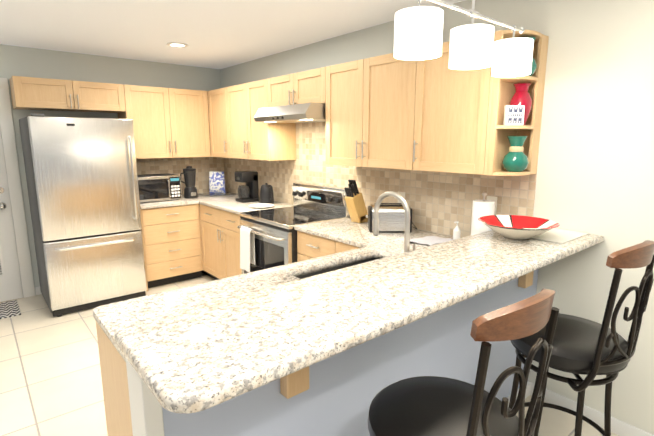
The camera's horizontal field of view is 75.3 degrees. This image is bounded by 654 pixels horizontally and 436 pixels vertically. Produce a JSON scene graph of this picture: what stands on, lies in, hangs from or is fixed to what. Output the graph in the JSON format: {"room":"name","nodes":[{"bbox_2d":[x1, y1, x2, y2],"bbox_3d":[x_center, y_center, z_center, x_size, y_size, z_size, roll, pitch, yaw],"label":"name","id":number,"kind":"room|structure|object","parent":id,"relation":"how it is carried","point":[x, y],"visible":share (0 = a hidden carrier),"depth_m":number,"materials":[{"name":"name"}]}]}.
{"room":"kitchen","nodes":[
{"label":"kitchen","id":0,"kind":"room"},
{"bbox_2d":[0,44,223,297],"bbox_3d":[-2.975,-0.422,4.231,4.420,2.440,0.129,-9,13,-39],"label":"wall","id":1,"kind":"structure","parent":0,"point":[32,62],"depth_m":4.47,"materials":[{"name":"paint"}]},
{"bbox_2d":[0,130,22,301],"bbox_3d":[-3.406,-0.136,3.782,0.929,2.031,0.088,-9,13,-39],"label":"back door","id":2,"kind":"structure","parent":1,"relation":"in","point":[10,284],"depth_m":4.14,"materials":[{"name":"white paint"}]},
{"bbox_2d":[0,78,34,297],"bbox_3d":[-3.428,-0.191,3.799,1.135,2.140,0.024,-9,13,-39],"label":"door frame","id":3,"kind":"structure","parent":1,"relation":"attached to","point":[15,188],"depth_m":4.11,"materials":[{"name":"white"}]},
{"bbox_2d":[35,287,41,294],"bbox_3d":[-3.472,0.826,3.955,3.020,0.085,0.012,-9,13,-39],"label":"baseboard","id":4,"kind":"structure","parent":1,"relation":"attached to","point":[38,290],"depth_m":4.36,"materials":[{"name":"white"}]},
{"bbox_2d":[9,76,124,113],"bbox_3d":[-2.530,-1.200,4.174,0.919,0.270,0.328,-9,13,-39],"label":"upper cabinet","id":5,"kind":"object","parent":1,"relation":"attached to","point":[27,93],"depth_m":4.02,"materials":[{"name":"brown wood"}]},
{"bbox_2d":[118,84,208,158],"bbox_3d":[-1.802,-1.063,4.775,0.925,0.755,0.392,-9,13,-39],"label":"upper cabinet","id":6,"kind":"object","parent":1,"relation":"attached to","point":[168,122],"depth_m":4.65,"materials":[{"name":"brown wood"}]},
{"bbox_2d":[0,0,464,68],"bbox_3d":[-0.348,-1.096,0.914,4.420,0.080,8.320,-9,13,-39],"label":"ceiling","id":7,"kind":"structure","parent":0,"point":[217,34],"depth_m":3.27,"materials":[{"name":"white paint"}]},
{"bbox_2d":[166,42,187,47],"bbox_3d":[-1.382,-1.600,3.918,0.194,0.009,0.194,-9,13,-39],"label":"recessed light","id":8,"kind":"object","parent":7,"relation":"in","point":[177,44],"visible":1,"depth_m":3.90,"materials":[{"name":"white"}]},
{"bbox_2d":[394,0,533,76],"bbox_3d":[0.577,-0.896,1.657,0.836,0.580,0.166,-9,13,-39],"label":"pendant light","id":9,"kind":"object","parent":7,"relation":"hanging from","point":[418,32],"visible":1,"depth_m":1.62,"materials":[{"name":"silver metal"}]},
{"bbox_2d":[0,272,618,435],"bbox_3d":[-0.348,1.373,1.366,4.420,0.060,8.320,-9,13,-39],"label":"floor","id":10,"kind":"structure","parent":0,"point":[50,378],"depth_m":2.83,"materials":[{"name":"tile"}]},
{"bbox_2d":[0,300,20,318],"bbox_3d":[-3.214,0.889,3.811,0.720,0.010,0.460,-9,13,-39],"label":"rug","id":11,"kind":"object","parent":10,"relation":"on","point":[9,309],"visible":0.96,"depth_m":3.96,"materials":[{"name":"grey fabric"}]},
{"bbox_2d":[19,114,146,316],"bbox_3d":[-2.357,-0.072,4.139,0.820,1.782,0.838,-9,13,-39],"label":"fridge","id":12,"kind":"object","parent":10,"relation":"on","point":[82,185],"visible":0.96,"depth_m":3.84,"materials":[{"name":"grey metal"}]},
{"bbox_2d":[140,206,200,249],"bbox_3d":[-1.833,0.267,4.814,0.652,0.875,0.660,-9,13,-39],"label":"base cabinet","id":13,"kind":"object","parent":10,"relation":"on","point":[155,231],"depth_m":4.50,"materials":[{"name":"brown wood"}]},
{"bbox_2d":[140,194,292,225],"bbox_3d":[-1.288,-0.148,4.549,1.249,0.033,1.645,-9,13,-39],"label":"countertop","id":14,"kind":"structure","parent":13,"relation":"on","point":[203,208],"depth_m":4.54,"materials":[{"name":"beige stone"}]},
{"bbox_2d":[138,173,181,202],"bbox_3d":[-1.917,-0.336,4.708,0.475,0.275,0.402,-9,13,-39],"label":"microwave","id":15,"kind":"object","parent":14,"relation":"on","point":[159,187],"visible":0.88,"depth_m":4.59,"materials":[{"name":"grey metal"}]},
{"bbox_2d":[180,166,197,197],"bbox_3d":[-1.598,-0.416,4.890,0.198,0.367,0.163,-9,13,-39],"label":"blender","id":16,"kind":"object","parent":14,"relation":"on","point":[190,189],"visible":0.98,"depth_m":4.85,"materials":[{"name":"black plastic"}]},
{"bbox_2d":[200,192,235,196],"bbox_3d":[-1.351,-0.298,5.243,0.360,0.008,0.280,-9,13,-39],"label":"serving tray","id":17,"kind":"object","parent":14,"relation":"on","point":[216,194],"visible":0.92,"depth_m":5.19,"materials":[{"name":"clear glass"}]},
{"bbox_2d":[209,172,224,192],"bbox_3d":[-1.357,-0.437,5.226,0.158,0.270,0.141,-9,13,-39],"label":"framed picture","id":18,"kind":"object","parent":17,"relation":"on","point":[216,182],"visible":1,"depth_m":5.20},
{"bbox_2d":[235,171,258,202],"bbox_3d":[-0.884,-0.341,4.599,0.227,0.325,0.170,-9,13,-39],"label":"coffee maker","id":19,"kind":"object","parent":14,"relation":"on","point":[248,191],"visible":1,"depth_m":4.55,"materials":[{"name":"black plastic"}]},
{"bbox_2d":[249,203,273,207],"bbox_3d":[-0.654,-0.119,4.238,0.254,0.018,0.254,-9,13,-39],"label":"plate","id":20,"kind":"object","parent":14,"relation":"on","point":[262,205],"visible":1,"depth_m":4.28,"materials":[{"name":"white ceramic"}]},
{"bbox_2d":[260,183,273,203],"bbox_3d":[-0.619,-0.254,4.410,0.150,0.222,0.199,-9,13,-39],"label":"kettle","id":21,"kind":"object","parent":14,"relation":"on","point":[266,193],"visible":0.88,"depth_m":4.36,"materials":[{"name":"black plastic"}]},
{"bbox_2d":[94,318,276,435],"bbox_3d":[-0.562,0.843,1.664,0.419,0.875,0.640,-9,13,-39],"label":"base cabinet","id":22,"kind":"object","parent":10,"relation":"on","point":[129,411],"depth_m":1.32,"materials":[{"name":"brown wood"}]},
{"bbox_2d":[93,218,452,333],"bbox_3d":[-0.145,0.234,2.459,2.222,0.033,1.473,-9,13,-39],"label":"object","id":23,"kind":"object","parent":22,"relation":"on","point":[319,244],"depth_m":2.97,"materials":[{"name":"beige stone"}]},
{"bbox_2d":[297,254,380,277],"bbox_3d":[0.173,0.395,2.210,0.680,0.219,0.435,-9,13,-39],"label":"sink","id":24,"kind":"object","parent":23,"relation":"in","point":[370,255],"depth_m":2.37,"materials":[{"name":"silver metal"}]},
{"bbox_2d":[344,179,367,222],"bbox_3d":[0.234,-0.137,3.413,0.198,0.350,0.100,-9,13,-39],"label":"knife block","id":25,"kind":"object","parent":23,"relation":"on","point":[355,203],"visible":0.92,"depth_m":3.38,"materials":[{"name":"brown wood"}]},
{"bbox_2d":[366,203,411,232],"bbox_3d":[0.449,-0.005,3.119,0.328,0.196,0.165,0,10,0],"label":"toaster","id":26,"kind":"object","parent":23,"relation":"on","point":[391,217],"visible":0.77,"depth_m":3.04,"materials":[{"name":"silver metal"}]},
{"bbox_2d":[373,191,415,251],"bbox_3d":[0.328,0.076,2.064,0.090,0.418,0.241,-9,13,-39],"label":"faucet","id":27,"kind":"object","parent":23,"relation":"on","point":[398,196],"visible":0.58,"depth_m":1.99,"materials":[{"name":"silver metal"}]},
{"bbox_2d":[403,236,452,245],"bbox_3d":[0.669,0.144,2.774,0.280,0.018,0.230,-9,13,-39],"label":"cloth","id":28,"kind":"object","parent":23,"relation":"on","point":[430,240],"visible":0.92,"depth_m":2.76,"materials":[{"name":"grey fabric"}]},
{"bbox_2d":[453,221,460,239],"bbox_3d":[0.853,0.088,2.788,0.054,0.133,0.048,-9,13,-39],"label":"soap bottle","id":29,"kind":"object","parent":23,"relation":"on","point":[456,232],"visible":0.79,"depth_m":2.77,"materials":[{"name":"white plastic"}]},
{"bbox_2d":[471,192,494,234],"bbox_3d":[0.953,0.013,2.594,0.154,0.349,0.154,-9,13,-39],"label":"paper towel holder","id":30,"kind":"object","parent":23,"relation":"on","point":[483,207],"visible":0.5,"depth_m":2.54,"materials":[{"name":"white paper"}]},
{"bbox_2d":[109,230,603,429],"bbox_3d":[0.439,0.211,1.693,2.288,0.036,0.466,-9,13,-39],"label":"countertop","id":31,"kind":"structure","parent":22,"relation":"on","point":[196,360],"depth_m":1.22,"materials":[{"name":"beige stone"}]},
{"bbox_2d":[478,215,559,239],"bbox_3d":[0.981,0.057,2.188,0.385,0.084,0.385,-9,13,-39],"label":"decorative bowl","id":32,"kind":"object","parent":31,"relation":"on","point":[518,227],"visible":1,"depth_m":2.21,"materials":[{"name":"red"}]},
{"bbox_2d":[532,228,588,242],"bbox_3d":[1.200,0.087,2.260,0.340,0.003,0.240,-9,13,-39],"label":"placemat","id":33,"kind":"object","parent":31,"relation":"on","point":[558,235],"visible":0.58,"depth_m":2.22,"materials":[{"name":"white"}]},
{"bbox_2d":[201,218,300,237],"bbox_3d":[-0.853,0.305,4.604,0.617,0.875,1.040,-9,13,-39],"label":"base cabinet","id":34,"kind":"object","parent":10,"relation":"on","point":[223,226],"depth_m":4.37,"materials":[{"name":"brown wood"}]},
{"bbox_2d":[237,182,349,273],"bbox_3d":[-0.316,0.303,3.834,0.744,1.154,0.786,-9,13,-39],"label":"range","id":35,"kind":"object","parent":10,"relation":"on","point":[275,234],"visible":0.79,"depth_m":3.67,"materials":[{"name":"grey metal"}]},
{"bbox_2d":[240,226,254,271],"bbox_3d":[-0.702,0.271,3.719,0.061,0.381,0.180,-9,13,-39],"label":"hanging towel","id":36,"kind":"object","parent":35,"relation":"hanging from","point":[247,248],"visible":0.98,"depth_m":3.70,"materials":[{"name":"white fabric"}]},
{"bbox_2d":[277,350,356,435],"bbox_3d":[-0.292,0.803,1.884,0.520,0.875,0.632,-9,13,-39],"label":"peninsula panel","id":37,"kind":"object","parent":10,"relation":"on","point":[321,401],"depth_m":1.50,"materials":[{"name":"grey paint"}]},
{"bbox_2d":[357,318,436,435],"bbox_3d":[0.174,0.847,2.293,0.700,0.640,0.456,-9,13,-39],"label":"base cabinet","id":38,"kind":"object","parent":10,"relation":"on","point":[409,353],"depth_m":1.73,"materials":[{"name":"grey paint"}]},
{"bbox_2d":[368,288,559,435],"bbox_3d":[0.364,0.747,1.288,0.458,1.197,0.495,-8,13,-37],"label":"bar stool","id":39,"kind":"object","parent":10,"relation":"on","point":[428,406],"visible":1,"depth_m":1.17,"materials":[{"name":"black leather"}]},
{"bbox_2d":[433,278,520,397],"bbox_3d":[0.685,0.646,2.738,0.692,0.875,0.712,-9,13,-39],"label":"peninsula panel","id":40,"kind":"object","parent":10,"relation":"on","point":[457,356],"depth_m":2.12,"materials":[{"name":"grey paint"}]},
{"bbox_2d":[509,240,653,435],"bbox_3d":[1.045,0.646,1.836,0.458,1.197,0.495,-7,13,-35],"label":"bar stool","id":41,"kind":"object","parent":10,"relation":"on","point":[591,349],"visible":0.98,"depth_m":1.65,"materials":[{"name":"black leather"}]},
{"bbox_2d":[220,0,653,434],"bbox_3d":[1.337,-0.096,2.450,0.129,2.440,8.200,-9,13,-39],"label":"wall","id":42,"kind":"structure","parent":0,"point":[595,170],"depth_m":2.32,"materials":[{"name":"paint"}]},
{"bbox_2d":[205,87,228,157],"bbox_3d":[-1.118,-1.078,4.855,0.387,0.755,0.529,-9,13,-39],"label":"upper cabinet","id":43,"kind":"object","parent":42,"relation":"attached to","point":[217,100],"depth_m":4.80,"materials":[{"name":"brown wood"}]},
{"bbox_2d":[229,84,244,158],"bbox_3d":[-0.822,-1.022,4.553,0.328,0.755,0.559,-9,13,-39],"label":"upper cabinet","id":44,"kind":"object","parent":42,"relation":"attached to","point":[236,147],"depth_m":4.48,"materials":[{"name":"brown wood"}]},
{"bbox_2d":[241,79,295,160],"bbox_3d":[-0.575,-0.969,4.262,0.328,0.755,0.450,-9,13,-39],"label":"upper cabinet","id":45,"kind":"object","parent":42,"relation":"attached to","point":[269,141],"depth_m":4.16,"materials":[{"name":"brown wood"}]},
{"bbox_2d":[265,67,324,106],"bbox_3d":[-0.160,-1.116,3.730,0.328,0.275,0.845,-9,13,-39],"label":"upper cabinet","id":46,"kind":"object","parent":42,"relation":"attached to","point":[308,86],"depth_m":3.59,"materials":[{"name":"brown wood"}]},
{"bbox_2d":[254,103,325,122],"bbox_3d":[-0.218,-0.904,3.693,0.511,0.125,0.775,-9,13,-39],"label":"range hood","id":47,"kind":"object","parent":46,"relation":"attached to","point":[305,113],"visible":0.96,"depth_m":3.44,"materials":[{"name":"silver metal"}]},
{"bbox_2d":[325,53,404,168],"bbox_3d":[0.415,-0.756,3.098,0.328,0.755,0.946,-9,13,-39],"label":"upper cabinet","id":48,"kind":"object","parent":42,"relation":"attached to","point":[365,98],"depth_m":3.01,"materials":[{"name":"brown wood"}]},
{"bbox_2d":[398,192,404,202],"bbox_3d":[0.572,-0.143,3.262,0.008,0.116,0.072,-9,13,-39],"label":"electrical outlet","id":49,"kind":"object","parent":42,"relation":"attached to","point":[402,194],"visible":0.23,"depth_m":3.25,"materials":[{"name":"white plastic"}]},
{"bbox_2d":[401,30,536,175],"bbox_3d":[0.839,-0.665,2.599,0.328,0.755,0.613,-9,13,-39],"label":"upper cabinet","id":50,"kind":"object","parent":42,"relation":"attached to","point":[454,119],"depth_m":2.47,"materials":[{"name":"brown wood"}]},
{"bbox_2d":[503,105,524,124],"bbox_3d":[1.014,-0.556,2.296,0.104,0.105,0.026,-1,10,-5],"label":"block sign","id":51,"kind":"object","parent":50,"relation":"on","point":[513,114],"visible":0.96,"depth_m":2.28,"materials":[{"name":"white plastic"}]},
{"bbox_2d":[502,136,528,171],"bbox_3d":[1.061,-0.360,2.379,0.140,0.195,0.140,-9,13,-39],"label":"vase","id":52,"kind":"object","parent":50,"relation":"on","point":[515,158],"visible":1,"depth_m":2.34,"materials":[{"name":"teal ceramic"}]},
{"bbox_2d":[484,30,548,175],"bbox_3d":[1.053,-0.619,2.347,0.327,0.755,0.154,-9,13,-39],"label":"shelf","id":53,"kind":"object","parent":50,"relation":"attached to","point":[499,90],"depth_m":2.34,"materials":[{"name":"brown wood"}]},
{"bbox_2d":[509,83,532,124],"bbox_3d":[1.082,-0.630,2.367,0.119,0.225,0.119,-9,13,-39],"label":"vase","id":54,"kind":"object","parent":50,"relation":"on","point":[521,96],"visible":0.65,"depth_m":2.32,"materials":[{"name":"red ceramic"}]},
{"bbox_2d":[522,37,536,75],"bbox_3d":[1.061,-0.862,2.287,0.140,0.195,0.140,-9,13,-39],"label":"vase","id":55,"kind":"object","parent":50,"relation":"on","point":[534,67],"visible":0.12,"depth_m":2.24,"materials":[{"name":"teal ceramic"}]},
{"bbox_2d":[487,196,497,214],"bbox_3d":[1.047,-0.080,2.696,0.008,0.116,0.072,-9,13,-39],"label":"electrical outlet","id":56,"kind":"object","parent":42,"relation":"attached to","point":[492,198],"visible":0.27,"depth_m":2.68,"materials":[{"name":"white plastic"}]},
{"bbox_2d":[530,382,653,435],"bbox_3d":[2.594,1.350,1.087,0.012,0.085,4.130,-9,13,-39],"label":"baseboard","id":57,"kind":"structure","parent":42,"relation":"attached to","point":[620,428],"depth_m":2.36,"materials":[{"name":"white"}]}
]}

